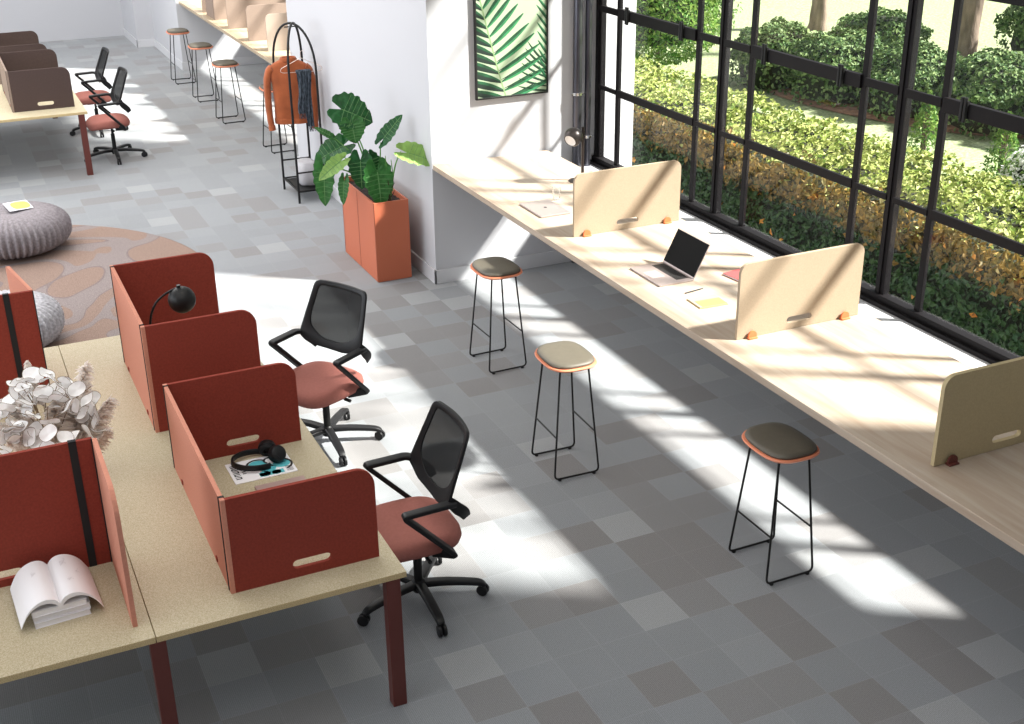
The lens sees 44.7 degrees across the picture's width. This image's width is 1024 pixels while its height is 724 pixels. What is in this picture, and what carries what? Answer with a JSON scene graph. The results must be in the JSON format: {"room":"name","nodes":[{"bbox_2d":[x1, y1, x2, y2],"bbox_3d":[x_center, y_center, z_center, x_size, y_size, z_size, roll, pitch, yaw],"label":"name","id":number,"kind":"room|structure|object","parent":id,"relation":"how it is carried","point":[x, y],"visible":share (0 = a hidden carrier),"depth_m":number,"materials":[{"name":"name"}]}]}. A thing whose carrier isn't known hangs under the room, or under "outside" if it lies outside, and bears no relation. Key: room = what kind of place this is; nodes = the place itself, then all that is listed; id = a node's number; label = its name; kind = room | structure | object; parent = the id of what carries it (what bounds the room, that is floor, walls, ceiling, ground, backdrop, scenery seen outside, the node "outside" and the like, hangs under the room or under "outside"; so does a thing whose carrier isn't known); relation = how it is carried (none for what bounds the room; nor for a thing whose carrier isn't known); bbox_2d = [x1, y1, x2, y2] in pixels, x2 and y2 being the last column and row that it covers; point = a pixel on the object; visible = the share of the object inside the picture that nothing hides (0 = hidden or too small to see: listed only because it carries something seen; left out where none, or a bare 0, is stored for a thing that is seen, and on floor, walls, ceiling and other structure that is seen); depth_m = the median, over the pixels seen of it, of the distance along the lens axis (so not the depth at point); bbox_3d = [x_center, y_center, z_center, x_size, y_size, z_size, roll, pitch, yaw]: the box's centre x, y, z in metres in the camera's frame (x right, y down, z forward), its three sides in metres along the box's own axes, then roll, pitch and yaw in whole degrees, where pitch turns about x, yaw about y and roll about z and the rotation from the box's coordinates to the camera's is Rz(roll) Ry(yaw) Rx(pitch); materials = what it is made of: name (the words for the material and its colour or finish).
{"room":"open-plan office","nodes":[
{"label":"open-plan office","id":0,"kind":"room"},
{"bbox_2d":[0,0,123,41],"bbox_3d":[-11.885,-7.397,20.511,14.750,4.720,0.340,-11,26,-22],"label":"wall","id":1,"kind":"structure","parent":0,"point":[51,20],"depth_m":22.70,"materials":[{"name":"grey paint"}]},
{"bbox_2d":[120,0,257,61],"bbox_3d":[-5.365,-7.744,21.104,2.350,4.720,3.920,-11,26,-22],"label":"wall","id":2,"kind":"structure","parent":0,"point":[143,19],"depth_m":20.35,"materials":[{"name":"grey paint"}]},
{"bbox_2d":[123,28,268,70],"bbox_3d":[-6.044,-5.381,21.467,4.322,0.130,1.360,19,31,37],"label":"baseboard","id":3,"kind":"structure","parent":2,"relation":"attached to","point":[184,66],"depth_m":20.52,"materials":[{"name":"grey paint"}]},
{"bbox_2d":[178,0,289,63],"bbox_3d":[-3.457,-4.627,17.288,1.090,0.045,6.270,-11,26,-22],"label":"countertop","id":4,"kind":"structure","parent":2,"relation":"attached to","point":[240,35],"depth_m":16.83,"materials":[{"name":"beige wood"}]},
{"bbox_2d":[201,0,205,11],"bbox_3d":[-4.186,-5.509,18.655,0.950,0.450,0.022,-11,26,-22],"label":"screen","id":5,"kind":"object","parent":4,"relation":"on","point":[202,1],"visible":0.03,"depth_m":18.53,"materials":[{"name":"beige wood"}]},
{"bbox_2d":[205,0,226,19],"bbox_3d":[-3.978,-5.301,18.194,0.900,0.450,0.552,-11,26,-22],"label":"screen","id":6,"kind":"object","parent":4,"relation":"on","point":[215,9],"visible":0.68,"depth_m":17.89,"materials":[{"name":"beige wood"}]},
{"bbox_2d":[225,0,285,28],"bbox_3d":[-3.509,-4.883,17.250,0.900,0.450,0.022,-11,26,-22],"label":"screen","id":7,"kind":"object","parent":4,"relation":"on","point":[235,9],"visible":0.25,"depth_m":17.15,"materials":[{"name":"beige fabric"}]},
{"bbox_2d":[245,3,286,40],"bbox_3d":[-3.036,-4.479,16.343,0.900,0.450,0.022,-11,26,-22],"label":"screen","id":8,"kind":"object","parent":4,"relation":"on","point":[255,14],"visible":0.36,"depth_m":16.22,"materials":[{"name":"beige fabric"}]},
{"bbox_2d":[265,13,289,50],"bbox_3d":[-2.695,-4.171,15.652,0.800,0.450,0.022,-11,26,-22],"label":"screen","id":9,"kind":"object","parent":4,"relation":"on","point":[274,21],"visible":0.34,"depth_m":15.53,"materials":[{"name":"beige fabric"}]},
{"bbox_2d":[0,36,1023,723],"bbox_3d":[-6.478,-0.341,10.614,14.450,0.120,26.500,-11,26,-22],"label":"floor","id":10,"kind":"structure","parent":0,"point":[617,594],"depth_m":7.32,"materials":[{"name":"carpet"}]},
{"bbox_2d":[0,84,93,174],"bbox_3d":[-7.237,-2.797,15.031,3.730,0.740,3.330,-11,26,-22],"label":"desk","id":11,"kind":"object","parent":10,"relation":"on","point":[6,114],"visible":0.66,"depth_m":14.26,"materials":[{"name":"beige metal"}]},
{"bbox_2d":[0,31,46,83],"bbox_3d":[-6.384,-3.956,16.115,0.626,0.463,1.100,-11,26,-22],"label":"screen","id":12,"kind":"object","parent":11,"relation":"on","point":[22,40],"visible":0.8,"depth_m":16.47,"materials":[{"name":"brown fabric"}]},
{"bbox_2d":[0,49,74,112],"bbox_3d":[-5.661,-3.353,14.759,0.686,0.463,1.300,-11,26,-22],"label":"screen","id":13,"kind":"object","parent":11,"relation":"on","point":[28,78],"visible":1,"depth_m":14.28,"materials":[{"name":"brown fabric"}]},
{"bbox_2d":[0,225,196,347],"bbox_3d":[-4.770,-0.540,10.851,4.240,0.010,4.240,-11,26,-22],"label":"round rug","id":14,"kind":"object","parent":10,"relation":"on","point":[75,273],"visible":0.33,"depth_m":11.52,"materials":[{"name":"carpet"}]},
{"bbox_2d":[0,290,64,346],"bbox_3d":[-4.037,-0.296,9.825,0.964,0.373,0.964,-11,26,-22],"label":"knitted pouf","id":15,"kind":"object","parent":14,"relation":"on","point":[50,313],"visible":0.36,"depth_m":9.77,"materials":[{"name":"white fabric"}]},
{"bbox_2d":[0,201,71,259],"bbox_3d":[-4.816,-1.269,11.977,1.109,0.393,1.109,-4,24,-7],"label":"knitted pouf","id":16,"kind":"object","parent":14,"relation":"on","point":[42,228],"visible":0.98,"depth_m":11.70,"materials":[{"name":"white fabric"}]},
{"bbox_2d":[3,200,33,211],"bbox_3d":[-4.761,-1.507,11.995,0.220,0.007,0.300,-15,28,-29],"label":"magazine","id":17,"kind":"object","parent":16,"relation":"on","point":[24,204],"visible":1,"depth_m":11.99,"materials":[{"name":"white paper"}]},
{"bbox_2d":[10,201,29,208],"bbox_3d":[-4.744,-1.514,12.004,0.170,0.001,0.270,-15,28,-29],"label":"print","id":18,"kind":"object","parent":17,"relation":"on","point":[17,204],"depth_m":11.99,"materials":[{"name":"yellow paper"}]},
{"bbox_2d":[70,47,128,137],"bbox_3d":[-5.448,-3.509,16.184,0.741,1.050,0.716,-11,26,-22],"label":"office chair","id":19,"kind":"object","parent":10,"relation":"on","point":[82,96],"visible":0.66,"depth_m":16.17,"materials":[{"name":"black plastic"}]},
{"bbox_2d":[84,66,147,164],"bbox_3d":[-4.837,-2.957,14.945,0.740,1.050,0.722,-12,27,-24],"label":"office chair","id":20,"kind":"object","parent":10,"relation":"on","point":[118,121],"visible":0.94,"depth_m":14.96,"materials":[{"name":"black plastic"}]},
{"bbox_2d":[166,28,195,84],"bbox_3d":[-5.098,-4.710,19.150,0.336,0.791,0.422,-11,26,-22],"label":"bar stool","id":21,"kind":"object","parent":10,"relation":"on","point":[173,31],"visible":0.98,"depth_m":19.04,"materials":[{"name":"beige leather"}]},
{"bbox_2d":[167,28,188,33],"bbox_3d":[-5.102,-5.056,18.994,0.310,0.032,0.392,-11,26,-22],"label":"cushion","id":22,"kind":"object","parent":21,"relation":"on","point":[173,30],"depth_m":18.90,"materials":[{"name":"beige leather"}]},
{"bbox_2d":[0,335,406,723],"bbox_3d":[-2.574,0.934,6.638,3.040,0.740,3.420,-11,26,-22],"label":"desk","id":23,"kind":"object","parent":10,"relation":"on","point":[179,586],"visible":0.52,"depth_m":5.68,"materials":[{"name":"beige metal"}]},
{"bbox_2d":[0,266,49,398],"bbox_3d":[-3.545,-0.080,7.231,1.500,0.643,0.535,-11,26,-22],"label":"screen","id":24,"kind":"object","parent":23,"relation":"on","point":[20,333],"visible":0.84,"depth_m":7.24,"materials":[{"name":"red fabric"}]},
{"bbox_2d":[31,608,91,628],"bbox_3d":[-1.991,1.045,5.446,0.230,0.026,0.304,-13,27,-26],"label":"book","id":25,"kind":"object","parent":23,"relation":"on","point":[81,613],"visible":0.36,"depth_m":5.33,"materials":[{"name":"white paper"}]},
{"bbox_2d":[33,596,90,622],"bbox_3d":[-1.991,1.018,5.438,0.236,0.030,0.296,-13,27,-25],"label":"book","id":26,"kind":"object","parent":25,"relation":"on","point":[83,607],"visible":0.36,"depth_m":5.33,"materials":[{"name":"white paper"}]},
{"bbox_2d":[31,595,87,618],"bbox_3d":[-1.992,0.995,5.418,0.226,0.028,0.300,-13,27,-25],"label":"book","id":27,"kind":"object","parent":26,"relation":"on","point":[46,609],"visible":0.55,"depth_m":5.30,"materials":[{"name":"white paper"}]},
{"bbox_2d":[10,554,103,629],"bbox_3d":[-1.996,0.984,5.428,0.340,0.113,0.336,-13,27,-25],"label":"open book","id":28,"kind":"object","parent":27,"relation":"on","point":[36,584],"visible":1,"depth_m":5.39,"materials":[{"name":"white paper"}]},
{"bbox_2d":[0,437,137,626],"bbox_3d":[-2.406,0.862,5.112,1.520,0.643,0.583,-11,26,-22],"label":"screen","id":29,"kind":"object","parent":23,"relation":"on","point":[59,498],"visible":0.85,"depth_m":5.50,"materials":[{"name":"red fabric"}]},
{"bbox_2d":[149,284,195,324],"bbox_3d":[-1.934,-0.102,7.161,0.289,0.705,0.164,-11,26,-22],"label":"globe lamp","id":30,"kind":"object","parent":23,"relation":"on","point":[181,299],"visible":0.74,"depth_m":7.03,"materials":[{"name":"black metal"}]},
{"bbox_2d":[109,252,260,432],"bbox_3d":[-1.933,-0.153,7.356,0.626,0.638,1.090,-11,26,-22],"label":"screen","id":31,"kind":"object","parent":23,"relation":"on","point":[201,341],"visible":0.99,"depth_m":6.96,"materials":[{"name":"fabric"}]},
{"bbox_2d":[225,453,297,484],"bbox_3d":[-1.317,0.555,6.536,0.331,0.007,0.230,-12,27,-23],"label":"magazine","id":32,"kind":"object","parent":23,"relation":"on","point":[287,465],"visible":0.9,"depth_m":6.50,"materials":[{"name":"white paper"}]},
{"bbox_2d":[231,439,285,471],"bbox_3d":[-1.340,0.492,6.563,0.288,0.098,0.205,-11,26,-22],"label":"headphones","id":33,"kind":"object","parent":32,"relation":"on","point":[275,453],"visible":1,"depth_m":6.56,"materials":[{"name":"black plastic"}]},
{"bbox_2d":[258,439,275,455],"bbox_3d":[-1.306,0.458,6.636,0.096,0.096,0.083,-11,26,-22],"label":"ear cup","id":34,"kind":"object","parent":33,"relation":"on","point":[264,446],"depth_m":6.61,"materials":[{"name":"black plastic"}]},
{"bbox_2d":[268,445,285,462],"bbox_3d":[-1.238,0.485,6.574,0.078,0.090,0.097,19,31,36],"label":"ear cup","id":35,"kind":"object","parent":33,"relation":"on","point":[276,453],"depth_m":6.55,"materials":[{"name":"black plastic"}]},
{"bbox_2d":[229,457,292,479],"bbox_3d":[-1.310,0.551,6.538,0.316,0.001,0.189,-12,27,-23],"label":"artwork","id":36,"kind":"object","parent":32,"relation":"on","point":[286,466],"depth_m":6.50},
{"bbox_2d":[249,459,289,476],"bbox_3d":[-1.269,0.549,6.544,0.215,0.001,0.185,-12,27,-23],"label":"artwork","id":37,"kind":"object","parent":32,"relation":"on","point":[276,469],"depth_m":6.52,"materials":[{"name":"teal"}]},
{"bbox_2d":[162,363,378,593],"bbox_3d":[-1.206,0.506,6.070,0.696,0.478,1.300,-11,26,-22],"label":"screen","id":38,"kind":"object","parent":23,"relation":"on","point":[255,539],"visible":1,"depth_m":5.65,"materials":[{"name":"fabric"}]},
{"bbox_2d":[254,475,305,490],"bbox_3d":[-1.154,0.651,6.312,0.260,0.014,0.200,-11,26,-22],"label":"closed laptop","id":39,"kind":"object","parent":23,"relation":"on","point":[298,478],"visible":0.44,"depth_m":6.37,"materials":[{"name":"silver metal"}]},
{"bbox_3d":[-2.323,0.554,6.331,0.156,0.200,0.156,-11,26,-22],"label":"vase","id":40,"kind":"object","parent":23,"relation":"on","visible":0},
{"bbox_2d":[0,360,119,458],"bbox_3d":[-2.279,0.316,6.222,0.666,0.586,0.586,-11,26,-22],"label":"bouquet","id":41,"kind":"object","parent":40,"relation":"in","point":[78,417],"visible":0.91,"depth_m":6.19,"materials":[{"name":"white plant"}]},
{"bbox_2d":[188,42,219,102],"bbox_3d":[-4.463,-4.194,17.989,0.336,0.791,0.422,-11,26,-22],"label":"bar stool","id":42,"kind":"object","parent":10,"relation":"on","point":[195,46],"visible":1,"depth_m":17.87,"materials":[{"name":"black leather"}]},
{"bbox_2d":[188,42,211,47],"bbox_3d":[-4.467,-4.540,17.833,0.310,0.032,0.392,-11,26,-22],"label":"cushion","id":43,"kind":"object","parent":42,"relation":"on","point":[196,44],"depth_m":17.76,"materials":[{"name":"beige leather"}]},
{"bbox_2d":[211,59,245,123],"bbox_3d":[-3.825,-3.646,16.759,0.336,0.791,0.422,-12,27,-24],"label":"bar stool","id":44,"kind":"object","parent":10,"relation":"on","point":[223,63],"visible":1,"depth_m":16.65,"materials":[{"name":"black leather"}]},
{"bbox_2d":[212,59,237,65],"bbox_3d":[-3.830,-3.992,16.602,0.310,0.032,0.392,-12,27,-24],"label":"cushion","id":45,"kind":"object","parent":44,"relation":"on","point":[223,62],"depth_m":16.53,"materials":[{"name":"grey leather"}]},
{"bbox_2d":[259,83,293,153],"bbox_3d":[-2.895,-3.008,15.319,0.336,0.791,0.422,-12,27,-24],"label":"bar stool","id":46,"kind":"object","parent":10,"relation":"on","point":[261,87],"visible":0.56,"depth_m":15.32,"materials":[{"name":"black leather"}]},
{"bbox_2d":[260,83,272,90],"bbox_3d":[-2.899,-3.354,15.163,0.310,0.032,0.392,-12,27,-24],"label":"cushion","id":47,"kind":"object","parent":46,"relation":"on","point":[262,85],"depth_m":15.12,"materials":[{"name":"green leather"}]},
{"bbox_2d":[272,22,323,203],"bbox_3d":[-2.276,-2.687,13.302,0.335,1.852,0.625,-11,26,-22],"label":"clothes rack","id":48,"kind":"object","parent":10,"relation":"on","point":[294,182],"visible":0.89,"depth_m":13.19,"materials":[{"name":"black metal"}]},
{"bbox_2d":[285,177,315,192],"bbox_3d":[-2.272,-1.957,13.623,0.275,0.033,0.570,-11,26,-22],"label":"tray","id":49,"kind":"object","parent":48,"relation":"on","point":[292,181],"depth_m":13.49,"materials":[{"name":"black metal"}]},
{"bbox_2d":[280,50,321,72],"bbox_3d":[-2.197,-3.126,12.942,0.439,0.223,0.006,-8,25,-15],"label":"hanger","id":50,"kind":"object","parent":48,"relation":"hanging from","point":[301,50],"visible":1,"depth_m":12.93,"materials":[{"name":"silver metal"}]},
{"bbox_2d":[295,69,315,131],"bbox_3d":[-2.175,-2.749,13.104,0.172,0.650,0.088,-8,25,-15],"label":"scarf","id":51,"kind":"object","parent":50,"relation":"hanging from","point":[305,107],"visible":1,"depth_m":13.06,"materials":[{"name":"blue fabric"}]},
{"bbox_2d":[295,158,314,185],"bbox_3d":[-2.241,-2.079,13.601,0.216,0.256,0.321,-11,26,-22],"label":"bag","id":52,"kind":"object","parent":48,"relation":"on","point":[304,164],"visible":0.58,"depth_m":13.48,"materials":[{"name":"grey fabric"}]},
{"bbox_2d":[268,279,384,466],"bbox_3d":[-1.260,0.059,8.165,0.720,1.050,0.732,16,29,33],"label":"office chair","id":53,"kind":"object","parent":10,"relation":"on","point":[334,316],"visible":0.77,"depth_m":8.15,"materials":[{"name":"black plastic"}]},
{"bbox_2d":[342,176,411,281],"bbox_3d":[-1.253,-1.246,11.434,0.322,0.731,0.940,-11,26,-22],"label":"planter","id":54,"kind":"object","parent":10,"relation":"on","point":[377,235],"visible":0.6,"depth_m":11.12,"materials":[{"name":"orange metal"}]},
{"bbox_2d":[312,92,429,205],"bbox_3d":[-1.190,-1.836,10.910,1.186,0.960,0.483,5,25,13],"label":"potted plant","id":55,"kind":"object","parent":54,"relation":"in","point":[372,171],"visible":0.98,"depth_m":10.94,"materials":[{"name":"green plant"}]},
{"bbox_2d":[357,401,489,636],"bbox_3d":[-0.501,0.812,6.477,0.741,1.050,0.716,-11,26,-22],"label":"office chair","id":56,"kind":"object","parent":10,"relation":"on","point":[416,528],"visible":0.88,"depth_m":6.48,"materials":[{"name":"black plastic"}]},
{"bbox_2d":[286,0,636,269],"bbox_3d":[-0.707,-3.837,12.322,2.010,4.720,4.360,-11,26,-22],"label":"wall pier","id":57,"kind":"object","parent":10,"relation":"on","point":[413,60],"visible":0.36,"depth_m":11.01,"materials":[{"name":"grey paint"}]},
{"bbox_2d":[297,156,570,283],"bbox_3d":[-0.949,-1.687,13.145,1.448,0.130,4.378,-11,26,-22],"label":"baseboard","id":58,"kind":"structure","parent":57,"relation":"attached to","point":[464,272],"depth_m":11.36,"materials":[{"name":"grey paint"}]},
{"bbox_2d":[473,0,547,100],"bbox_3d":[-0.003,-2.707,10.529,0.680,0.920,0.033,-11,26,-22],"label":"framed picture","id":59,"kind":"object","parent":57,"relation":"attached to","point":[511,36],"visible":1,"depth_m":10.54,"materials":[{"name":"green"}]},
{"bbox_2d":[570,0,583,262],"bbox_3d":[0.566,-3.085,10.621,0.128,4.720,0.092,-11,26,-22],"label":"pipe","id":60,"kind":"object","parent":57,"relation":"attached to","point":[577,92],"visible":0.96,"depth_m":10.84,"materials":[{"name":"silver metal"}]},
{"bbox_2d":[584,0,592,166],"bbox_3d":[0.656,-3.519,10.487,0.106,3.820,0.070,-11,26,-22],"label":"pipe","id":61,"kind":"object","parent":57,"relation":"attached to","point":[588,18],"visible":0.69,"depth_m":10.94,"materials":[{"name":"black metal"}]},
{"bbox_2d":[433,150,1023,554],"bbox_3d":[1.319,-0.451,7.907,1.090,0.045,7.120,-11,26,-22],"label":"countertop","id":62,"kind":"structure","parent":57,"relation":"attached to","point":[877,386],"depth_m":6.97,"materials":[{"name":"beige wood"}]},
{"bbox_2d":[519,199,570,217],"bbox_3d":[0.248,-1.167,9.446,0.250,0.016,0.380,-11,26,-22],"label":"closed laptop","id":63,"kind":"object","parent":62,"relation":"on","point":[544,208],"visible":1,"depth_m":9.42,"materials":[{"name":"silver metal"}]},
{"bbox_2d":[564,127,584,182],"bbox_3d":[0.512,-1.672,10.032,0.152,0.451,0.202,20,32,39],"label":"desk lamp","id":64,"kind":"object","parent":62,"relation":"on","point":[573,136],"visible":0.86,"depth_m":9.93,"materials":[{"name":"brown metal"}]},
{"bbox_2d":[573,160,680,236],"bbox_3d":[0.827,-1.175,8.915,0.870,0.457,0.090,-11,26,-22],"label":"screen","id":65,"kind":"object","parent":62,"relation":"on","point":[650,192],"visible":1,"depth_m":8.89,"materials":[{"name":"beige fabric"}]},
{"bbox_2d":[630,228,709,286],"bbox_3d":[1.024,-0.683,8.094,0.367,0.228,0.380,-11,26,-22],"label":"laptop","id":66,"kind":"object","parent":62,"relation":"on","point":[685,255],"visible":1,"depth_m":8.12,"materials":[{"name":"silver metal"}]},
{"bbox_2d":[686,294,727,308],"bbox_3d":[1.202,-0.373,7.671,0.200,0.010,0.170,-10,26,-20],"label":"notebook","id":67,"kind":"object","parent":62,"relation":"on","point":[708,301],"visible":1,"depth_m":7.65,"materials":[{"name":"yellow paper"}]},
{"bbox_2d":[723,269,739,280],"bbox_3d":[1.517,-0.572,8.099,0.240,0.014,0.170,-15,28,-29],"label":"notebook","id":68,"kind":"object","parent":62,"relation":"on","point":[734,274],"visible":0.21,"depth_m":8.07,"materials":[{"name":"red paper"}]},
{"bbox_2d":[734,243,864,339],"bbox_3d":[1.671,-0.415,7.209,0.865,0.457,0.090,-11,26,-22],"label":"screen","id":69,"kind":"object","parent":62,"relation":"on","point":[825,284],"visible":1,"depth_m":7.19,"materials":[{"name":"beige fabric"}]},
{"bbox_2d":[930,356,1023,466],"bbox_3d":[2.338,0.194,5.840,0.870,0.457,0.090,-11,26,-22],"label":"screen","id":70,"kind":"object","parent":62,"relation":"on","point":[977,405],"visible":1,"depth_m":5.75,"materials":[{"name":"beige fabric"}]},
{"bbox_2d":[469,256,526,373],"bbox_3d":[-0.113,-0.361,9.379,0.336,0.791,0.422,-12,27,-23],"label":"bar stool","id":71,"kind":"object","parent":10,"relation":"on","point":[490,268],"visible":1,"depth_m":9.24,"materials":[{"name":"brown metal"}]},
{"bbox_2d":[472,256,520,276],"bbox_3d":[-0.117,-0.707,9.223,0.310,0.032,0.392,-12,27,-23],"label":"cushion","id":72,"kind":"object","parent":71,"relation":"on","point":[495,266],"depth_m":9.17,"materials":[{"name":"brown leather"}]},
{"bbox_2d":[531,341,598,481],"bbox_3d":[0.338,0.301,7.899,0.336,0.791,0.422,-10,26,-21],"label":"bar stool","id":73,"kind":"object","parent":10,"relation":"on","point":[559,356],"visible":1,"depth_m":7.76,"materials":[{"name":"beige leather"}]},
{"bbox_2d":[537,341,594,369],"bbox_3d":[0.334,-0.045,7.743,0.310,0.032,0.392,-10,26,-21],"label":"cushion","id":74,"kind":"object","parent":73,"relation":"on","point":[559,355],"depth_m":7.69,"materials":[{"name":"beige leather"}]},
{"bbox_2d":[729,422,819,585],"bbox_3d":[1.446,0.768,6.836,0.336,0.791,0.422,-11,26,-22],"label":"bar stool","id":75,"kind":"object","parent":10,"relation":"on","point":[780,443],"visible":1,"depth_m":6.69,"materials":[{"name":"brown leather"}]},
{"bbox_2d":[745,422,816,459],"bbox_3d":[1.442,0.422,6.680,0.310,0.032,0.392,-11,26,-22],"label":"cushion","id":76,"kind":"object","parent":75,"relation":"on","point":[771,440],"depth_m":6.64,"materials":[{"name":"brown leather"}]},
{"bbox_3d":[2.192,-1.926,8.009,0.430,4.720,6.760,-11,26,-22],"label":"sill","id":77,"kind":"structure","parent":0,"visible":0},
{"bbox_2d":[584,164,989,367],"bbox_3d":[2.140,-0.554,8.557,0.290,0.030,6.700,-11,26,-22],"label":"trim","id":78,"kind":"structure","parent":77,"relation":"attached to","point":[909,329],"depth_m":7.95,"materials":[{"name":"grey paint"}]},
{"bbox_2d":[590,0,1023,363],"bbox_3d":[2.148,-2.209,7.848,0.110,3.570,6.740,-11,26,-22],"label":"window","id":79,"kind":"structure","parent":77,"relation":"attached to","point":[879,296],"depth_m":8.09,"materials":[{"name":"black metal"}]},
{"label":"outside","id":80,"kind":"structure","parent":0,"visible":0},
{"bbox_2d":[635,0,1023,356],"bbox_3d":[17.540,-14.271,38.792,53.480,1.059,100.000,-11,26,-22],"label":"lawn","id":81,"kind":"structure","parent":80,"point":[937,14],"depth_m":19.64,"materials":[{"name":"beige plant"}]},
{"bbox_2d":[635,0,742,73],"bbox_3d":[2.081,-5.600,17.002,2.313,3.462,2.345,18,30,35],"label":"shrub","id":82,"kind":"object","parent":81,"relation":"on","point":[686,11],"visible":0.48,"depth_m":16.84,"materials":[{"name":"green plant"}]},
{"bbox_2d":[728,16,816,94],"bbox_3d":[3.644,-4.225,17.055,1.302,0.902,1.362,-11,26,-22],"label":"shrub","id":83,"kind":"object","parent":81,"relation":"on","point":[770,76],"visible":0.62,"depth_m":16.73,"materials":[{"name":"green plant"}]},
{"bbox_2d":[806,0,827,30],"bbox_3d":[5.112,-7.983,19.814,0.389,5.614,0.347,-11,26,-22],"label":"trunk","id":84,"kind":"object","parent":81,"relation":"on","point":[818,13],"visible":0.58,"depth_m":20.72,"materials":[{"name":"brown plant"}]},
{"bbox_2d":[632,54,1023,356],"bbox_3d":[2.723,-1.702,11.493,1.567,0.903,12.068,-11,26,-22],"label":"hedge","id":85,"kind":"object","parent":81,"relation":"on","point":[974,284],"visible":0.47,"depth_m":10.53,"materials":[{"name":"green plant"}]},
{"bbox_2d":[784,26,883,107],"bbox_3d":[4.262,-3.876,16.218,1.391,0.940,1.393,-11,26,-22],"label":"shrub","id":86,"kind":"object","parent":81,"relation":"on","point":[848,49],"visible":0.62,"depth_m":15.89,"materials":[{"name":"green plant"}]},
{"bbox_2d":[831,6,933,47],"bbox_3d":[5.652,-5.075,19.072,1.536,0.744,1.526,-11,26,-22],"label":"shrub","id":87,"kind":"object","parent":81,"relation":"on","point":[890,24],"visible":0.52,"depth_m":18.71,"materials":[{"name":"green plant"}]},
{"bbox_2d":[769,88,1023,137],"bbox_3d":[4.823,-3.219,15.750,1.359,0.030,3.941,-18,30,-34],"label":"mulch bed","id":88,"kind":"object","parent":81,"relation":"on","point":[853,111],"visible":0.26,"depth_m":15.67,"materials":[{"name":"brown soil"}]},
{"bbox_2d":[855,39,961,120],"bbox_3d":[4.949,-3.518,15.440,1.318,0.923,1.357,-11,26,-22],"label":"shrub","id":89,"kind":"object","parent":81,"relation":"on","point":[886,65],"visible":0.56,"depth_m":15.11,"materials":[{"name":"green plant"}]},
{"bbox_2d":[906,90,938,170],"bbox_3d":[4.006,-2.095,12.070,0.518,1.088,0.470,22,33,40],"label":"sapling","id":90,"kind":"object","parent":81,"relation":"on","point":[925,113],"visible":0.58,"depth_m":11.97,"materials":[{"name":"green plant"}]},
{"bbox_2d":[946,0,984,57],"bbox_3d":[6.849,-6.989,17.547,0.838,5.614,0.480,-11,26,-22],"label":"trunk","id":91,"kind":"object","parent":81,"relation":"on","point":[968,42],"visible":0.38,"depth_m":18.29,"materials":[{"name":"brown plant"}]},
{"bbox_2d":[931,46,1023,139],"bbox_3d":[5.671,-3.214,14.695,1.428,0.955,1.372,-11,26,-22],"label":"shrub","id":92,"kind":"object","parent":81,"relation":"on","point":[997,83],"visible":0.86,"depth_m":14.29,"materials":[{"name":"green plant"}]},
{"bbox_2d":[978,111,1020,190],"bbox_3d":[4.418,-1.735,11.257,0.534,1.092,0.544,-11,26,-22],"label":"sapling","id":93,"kind":"object","parent":81,"relation":"on","point":[1004,141],"visible":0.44,"depth_m":11.13,"materials":[{"name":"green plant"}]},
{"bbox_2d":[990,145,1023,200],"bbox_3d":[4.591,-1.415,10.585,0.857,1.044,1.146,-11,26,-22],"label":"flowering bush","id":94,"kind":"object","parent":81,"relation":"on","point":[1016,174],"visible":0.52,"depth_m":10.56,"materials":[{"name":"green plant"}]},
{"bbox_2d":[993,5,1023,63],"bbox_3d":[8.014,-4.663,17.186,2.501,1.511,2.429,-11,26,-22],"label":"shrub","id":95,"kind":"object","parent":81,"relation":"on","point":[1017,42],"visible":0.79,"depth_m":17.22,"materials":[{"name":"green plant"}]},
{"label":"hanger","id":96,"kind":"object","parent":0,"visible":0},
{"bbox_2d":[263,56,318,130],"bbox_3d":[-2.350,-2.856,13.225,0.562,0.763,0.182,-5,25,-10],"label":"jacket","id":97,"kind":"object","parent":96,"relation":"hanging from","point":[272,74],"visible":0.71,"depth_m":13.15,"materials":[{"name":"brown fabric"}]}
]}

